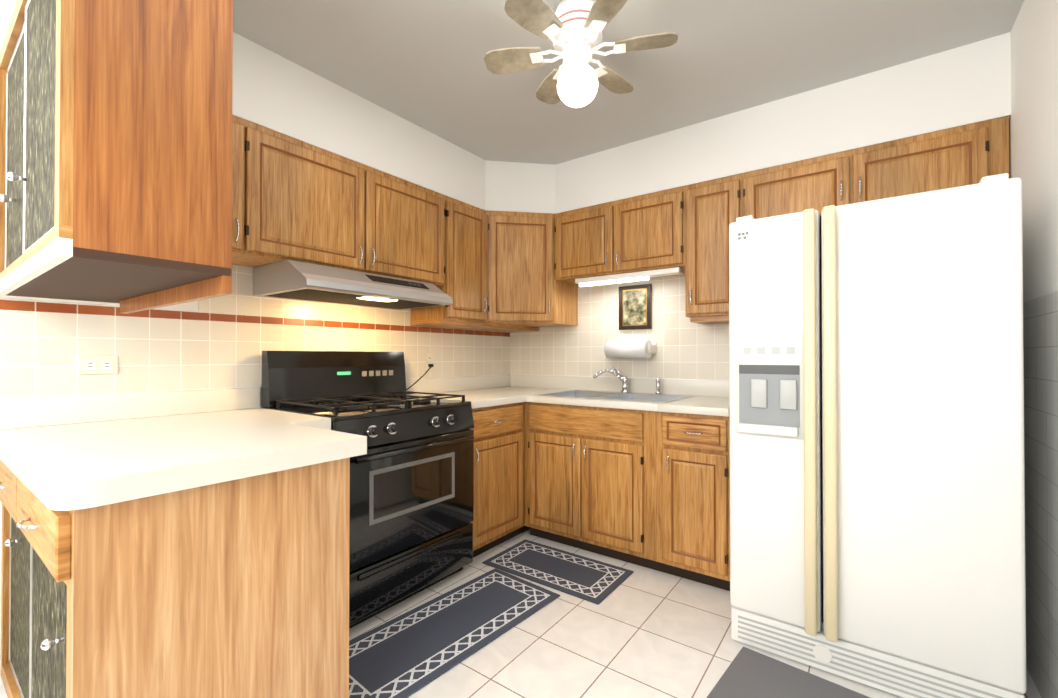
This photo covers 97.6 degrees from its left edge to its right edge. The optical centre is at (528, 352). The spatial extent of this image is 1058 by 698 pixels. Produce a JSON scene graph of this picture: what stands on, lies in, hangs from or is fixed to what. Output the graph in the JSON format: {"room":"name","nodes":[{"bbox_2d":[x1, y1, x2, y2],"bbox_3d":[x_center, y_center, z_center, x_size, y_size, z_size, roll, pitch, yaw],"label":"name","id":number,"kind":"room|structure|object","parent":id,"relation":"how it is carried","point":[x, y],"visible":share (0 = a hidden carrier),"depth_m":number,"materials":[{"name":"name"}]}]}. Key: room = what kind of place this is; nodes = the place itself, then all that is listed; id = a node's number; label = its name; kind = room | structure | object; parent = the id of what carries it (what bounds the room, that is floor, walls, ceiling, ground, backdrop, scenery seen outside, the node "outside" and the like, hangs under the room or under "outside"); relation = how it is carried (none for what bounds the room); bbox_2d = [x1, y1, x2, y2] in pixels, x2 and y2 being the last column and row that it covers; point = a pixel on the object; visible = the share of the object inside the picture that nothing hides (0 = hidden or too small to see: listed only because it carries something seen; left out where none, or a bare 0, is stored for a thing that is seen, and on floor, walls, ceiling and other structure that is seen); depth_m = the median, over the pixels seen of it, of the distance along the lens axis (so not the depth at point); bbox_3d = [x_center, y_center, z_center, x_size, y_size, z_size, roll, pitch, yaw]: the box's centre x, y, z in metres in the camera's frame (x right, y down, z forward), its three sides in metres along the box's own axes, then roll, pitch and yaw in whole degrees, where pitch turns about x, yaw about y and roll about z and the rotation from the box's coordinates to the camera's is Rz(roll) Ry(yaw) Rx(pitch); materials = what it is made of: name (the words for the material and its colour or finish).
{"room":"kitchen","nodes":[
{"label":"kitchen","id":0,"kind":"room"},
{"bbox_2d":[0,0,117,304],"bbox_3d":[-1.282,-0.749,1.370,1.100,1.120,0.308,0,-1,36],"label":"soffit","id":1,"kind":"structure","parent":0,"point":[6,8],"depth_m":1.47,"materials":[{"name":"white paint"}]},
{"bbox_2d":[0,0,232,313],"bbox_3d":[-1.253,-0.557,1.328,1.005,0.825,0.338,0,-1,36],"label":"upper cabinet","id":2,"kind":"object","parent":1,"relation":"attached to","point":[115,151],"visible":1,"depth_m":1.07,"materials":[{"name":"brown wood"}]},
{"bbox_2d":[0,265,509,695],"bbox_3d":[-1.712,-0.065,1.810,0.120,2.480,5.320,0,-1,36],"label":"wall","id":3,"kind":"structure","parent":0,"point":[192,306],"depth_m":1.76,"materials":[{"name":"white paint"}]},
{"bbox_2d":[232,115,251,262],"bbox_3d":[-1.394,-0.687,1.859,0.328,0.556,0.340,0,-1,36],"label":"upper cabinet","id":4,"kind":"object","parent":3,"relation":"attached to","point":[241,128],"depth_m":1.89,"materials":[{"name":"brown wood"}]},
{"bbox_2d":[0,266,509,399],"bbox_3d":[-1.694,0.384,1.718,0.012,1.580,5.200,0,-1,36],"label":"wall tiles","id":5,"kind":"structure","parent":3,"relation":"attached to","point":[222,342],"depth_m":2.07,"materials":[{"name":"beige tile"}]},
{"bbox_2d":[78,356,117,374],"bbox_3d":[-1.651,0.049,1.776,0.008,0.070,0.114,0,-1,36],"label":"electrical outlet","id":6,"kind":"object","parent":5,"relation":"attached to","point":[97,364],"visible":1,"depth_m":1.77,"materials":[{"name":"beige plastic"}]},
{"bbox_2d":[425,353,433,369],"bbox_3d":[-0.668,0.065,3.114,0.008,0.114,0.070,0,-1,36],"label":"electrical outlet","id":7,"kind":"object","parent":5,"relation":"attached to","point":[429,358],"visible":0.88,"depth_m":3.11,"materials":[{"name":"beige plastic"}]},
{"bbox_2d":[406,364,433,390],"bbox_3d":[-0.724,0.172,2.994,0.043,0.188,0.286,0,-1,36],"label":"cord","id":8,"kind":"object","parent":7,"relation":"attached to","point":[430,365],"visible":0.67,"depth_m":3.01,"materials":[{"name":"black plastic"}]},
{"bbox_2d":[232,122,371,272],"bbox_3d":[-1.127,-0.685,2.221,0.328,0.556,0.561,0,-1,36],"label":"upper cabinet","id":9,"kind":"object","parent":3,"relation":"attached to","point":[293,199],"depth_m":2.11,"materials":[{"name":"brown wood"}]},
{"bbox_2d":[253,260,452,309],"bbox_3d":[-0.877,-0.334,2.414,0.498,0.140,0.840,0,-1,36],"label":"range hood","id":10,"kind":"object","parent":9,"relation":"attached to","point":[293,280],"visible":1,"depth_m":2.19,"materials":[{"name":"silver metal"}]},
{"bbox_2d":[372,168,447,286],"bbox_3d":[-0.796,-0.681,2.671,0.328,0.556,0.554,0,-1,36],"label":"upper cabinet","id":11,"kind":"object","parent":3,"relation":"attached to","point":[410,220],"depth_m":2.57,"materials":[{"name":"brown wood"}]},
{"bbox_2d":[411,197,487,326],"bbox_3d":[-0.519,-0.578,3.046,0.328,0.756,0.379,0,-1,36],"label":"upper cabinet","id":12,"kind":"object","parent":3,"relation":"attached to","point":[467,287],"depth_m":2.94,"materials":[{"name":"brown wood"}]},
{"bbox_2d":[488,211,555,322],"bbox_3d":[-0.054,-0.566,3.142,0.326,0.709,0.326,0,-1,36],"label":"upper cabinet","id":13,"kind":"object","parent":3,"relation":"attached to","point":[521,245],"depth_m":3.13,"materials":[{"name":"brown wood"}]},
{"bbox_2d":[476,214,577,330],"bbox_3d":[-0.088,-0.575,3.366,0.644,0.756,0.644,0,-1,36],"label":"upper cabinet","id":14,"kind":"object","parent":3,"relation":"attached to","point":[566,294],"depth_m":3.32,"materials":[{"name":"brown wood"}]},
{"bbox_2d":[0,529,1041,697],"bbox_3d":[-0.511,1.218,0.916,3.100,0.100,5.320,0,-1,36],"label":"floor","id":15,"kind":"structure","parent":0,"point":[641,632],"depth_m":1.85,"materials":[{"name":"tile"}]},
{"bbox_2d":[0,457,349,697],"bbox_3d":[-1.189,0.746,1.479,1.094,0.853,0.662,0,-1,36],"label":"base cabinet","id":16,"kind":"object","parent":15,"relation":"on","point":[237,588],"visible":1,"depth_m":1.15,"materials":[{"name":"brown wood"}]},
{"bbox_2d":[0,387,366,510],"bbox_3d":[-1.110,0.240,1.565,1.124,0.155,0.852,0,-1,36],"label":"countertop","id":17,"kind":"structure","parent":16,"relation":"on","point":[70,453],"depth_m":1.35,"materials":[{"name":"beige laminate"}]},
{"bbox_2d":[262,351,473,628],"bbox_3d":[-0.768,0.586,2.339,0.697,1.185,0.800,0,-1,36],"label":"range","id":18,"kind":"object","parent":15,"relation":"on","point":[411,518],"visible":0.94,"depth_m":2.20,"materials":[{"name":"black metal"}]},
{"bbox_2d":[349,568,559,697],"bbox_3d":[-0.354,1.172,1.974,0.440,0.007,1.050,0,-1,40],"label":"area rug","id":19,"kind":"object","parent":15,"relation":"on","point":[409,653],"visible":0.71,"depth_m":1.91,"materials":[{"name":"grey fabric"}]},
{"bbox_2d":[470,402,525,557],"bbox_3d":[-0.434,0.749,2.898,0.628,0.868,0.491,0,-1,36],"label":"base cabinet","id":20,"kind":"object","parent":15,"relation":"on","point":[500,430],"depth_m":2.73,"materials":[{"name":"brown wood"}]},
{"bbox_2d":[406,375,525,408],"bbox_3d":[-0.425,0.243,2.888,0.660,0.140,0.480,0,-1,36],"label":"countertop","id":21,"kind":"structure","parent":20,"relation":"on","point":[485,390],"depth_m":3.16,"materials":[{"name":"beige laminate"}]},
{"bbox_2d":[482,539,633,603],"bbox_3d":[0.149,1.176,2.532,0.730,0.007,0.405,0,-1,36],"label":"area rug","id":22,"kind":"object","parent":15,"relation":"on","point":[588,579],"visible":0.98,"depth_m":2.50,"materials":[{"name":"grey fabric"}]},
{"bbox_2d":[526,402,653,569],"bbox_3d":[0.488,0.750,2.941,0.854,0.868,0.627,0,-1,36],"label":"base cabinet","id":23,"kind":"object","parent":15,"relation":"on","point":[649,489],"depth_m":2.65,"materials":[{"name":"brown wood"}]},
{"bbox_2d":[498,374,729,416],"bbox_3d":[0.390,0.244,2.997,1.844,0.140,0.661,0,-1,36],"label":"countertop","id":24,"kind":"structure","parent":23,"relation":"on","point":[711,397],"depth_m":2.89,"materials":[{"name":"beige laminate"}]},
{"bbox_2d":[536,390,693,402],"bbox_3d":[0.529,0.289,2.896,0.844,0.040,0.524,0,-1,36],"label":"sink","id":25,"kind":"object","parent":24,"relation":"in","point":[642,397],"visible":0.46,"depth_m":2.97,"materials":[{"name":"silver metal"}]},
{"bbox_2d":[593,367,661,393],"bbox_3d":[0.643,0.184,3.035,0.420,0.170,0.171,0,-1,36],"label":"faucet","id":26,"kind":"object","parent":24,"relation":"on","point":[621,377],"visible":1,"depth_m":3.09,"materials":[{"name":"silver metal"}]},
{"bbox_2d":[654,411,729,590],"bbox_3d":[0.987,0.747,2.574,0.385,0.868,0.627,0,-1,36],"label":"base cabinet","id":27,"kind":"object","parent":15,"relation":"on","point":[692,451],"depth_m":2.32,"materials":[{"name":"brown wood"}]},
{"bbox_2d":[707,647,869,697],"bbox_3d":[0.943,1.164,1.349,0.790,0.013,0.580,0,-1,42],"label":"area rug","id":28,"kind":"object","parent":15,"relation":"on","point":[749,673],"visible":1,"depth_m":1.62,"materials":[{"name":"grey fabric"}]},
{"bbox_2d":[729,173,1025,697],"bbox_3d":[1.393,0.317,1.965,0.835,1.718,0.945,0,-1,36],"label":"refrigerator","id":29,"kind":"object","parent":15,"relation":"on","point":[877,465],"visible":1,"depth_m":1.57,"materials":[{"name":"white"}]},
{"bbox_2d":[233,0,1023,164],"bbox_3d":[-0.511,-1.362,0.937,3.100,0.100,5.320,0,-1,36],"label":"ceiling","id":30,"kind":"structure","parent":0,"point":[420,63],"depth_m":2.03,"materials":[{"name":"grey paint"}]},
{"bbox_2d":[484,0,677,107],"bbox_3d":[0.185,-1.114,1.764,0.685,0.380,0.732,0,-1,36],"label":"fan light","id":31,"kind":"object","parent":30,"relation":"hanging from","point":[572,30],"visible":1,"depth_m":1.71,"materials":[{"name":"white glass"}]},
{"bbox_2d":[232,32,1010,213],"bbox_3d":[0.257,-1.135,1.979,2.860,0.338,2.488,0,-1,36],"label":"soffit","id":32,"kind":"structure","parent":30,"relation":"attached to","point":[961,85],"depth_m":2.33,"materials":[{"name":"white paint"}]},
{"bbox_2d":[1009,0,1057,302],"bbox_3d":[0.689,-0.080,0.044,0.120,2.480,5.320,0,-1,36],"label":"wall","id":33,"kind":"structure","parent":0,"point":[1033,141],"depth_m":1.60,"materials":[{"name":"white paint"}]},
{"bbox_2d":[1023,291,1057,697],"bbox_3d":[0.604,0.480,0.028,0.003,1.360,5.200,0,-1,36],"label":"wall tiles","id":34,"kind":"structure","parent":33,"relation":"attached to","point":[1040,331],"depth_m":1.56,"materials":[{"name":"grey tile"}]},
{"bbox_3d":[1.029,-0.056,3.021,2.860,2.480,0.120,0,-1,36],"label":"wall","id":35,"kind":"structure","parent":0,"visible":0},
{"bbox_2d":[555,201,614,285],"bbox_3d":[0.444,-0.724,3.171,0.445,0.461,0.328,0,-1,36],"label":"upper cabinet","id":36,"kind":"object","parent":35,"relation":"attached to","point":[584,237],"depth_m":3.03,"materials":[{"name":"brown wood"}]},
{"bbox_2d":[510,275,728,380],"bbox_3d":[0.615,-0.164,3.250,1.917,0.700,0.003,0,-1,36],"label":"wall tile","id":37,"kind":"structure","parent":35,"relation":"attached to","point":[686,348],"depth_m":3.21,"materials":[{"name":"beige tile"}]},
{"bbox_2d":[604,340,655,358],"bbox_3d":[0.670,-0.020,3.115,0.334,0.124,0.141,0,-1,36],"label":"paper towel holder","id":38,"kind":"object","parent":37,"relation":"attached to","point":[645,349],"visible":1,"depth_m":3.05,"materials":[{"name":"white paper"}]},
{"bbox_2d":[619,284,651,329],"bbox_3d":[0.722,-0.305,3.154,0.230,0.300,0.022,0,-1,36],"label":"picture frame","id":39,"kind":"object","parent":37,"relation":"attached to","point":[635,307],"visible":0.98,"depth_m":3.15,"materials":[{"name":"brown wood"}]},
{"bbox_2d":[615,185,686,277],"bbox_3d":[0.803,-0.727,2.908,0.445,0.461,0.328,0,-1,36],"label":"upper cabinet","id":40,"kind":"object","parent":35,"relation":"attached to","point":[685,228],"depth_m":2.76,"materials":[{"name":"brown wood"}]},
{"bbox_2d":[575,267,682,286],"bbox_3d":[0.614,-0.469,2.933,0.700,0.052,0.080,0,-1,36],"label":"under-cabinet light","id":41,"kind":"object","parent":40,"relation":"attached to","point":[618,278],"visible":1,"depth_m":2.90,"materials":[{"name":"white plastic"}]},
{"bbox_2d":[681,173,742,323],"bbox_3d":[1.105,-0.581,2.684,0.305,0.756,0.328,0,-1,36],"label":"upper cabinet","id":42,"kind":"object","parent":35,"relation":"attached to","point":[712,205],"depth_m":2.56,"materials":[{"name":"brown wood"}]},
{"bbox_2d":[743,149,854,218],"bbox_3d":[1.421,-0.773,2.454,0.477,0.376,0.328,0,-1,36],"label":"upper cabinet","id":43,"kind":"object","parent":35,"relation":"attached to","point":[816,183],"depth_m":2.30,"materials":[{"name":"brown wood"}]},
{"bbox_2d":[855,116,1008,202],"bbox_3d":[1.827,-0.775,2.155,0.531,0.376,0.328,0,-1,36],"label":"upper cabinet","id":44,"kind":"object","parent":35,"relation":"attached to","point":[958,156],"depth_m":2.01,"materials":[{"name":"brown wood"}]}
]}

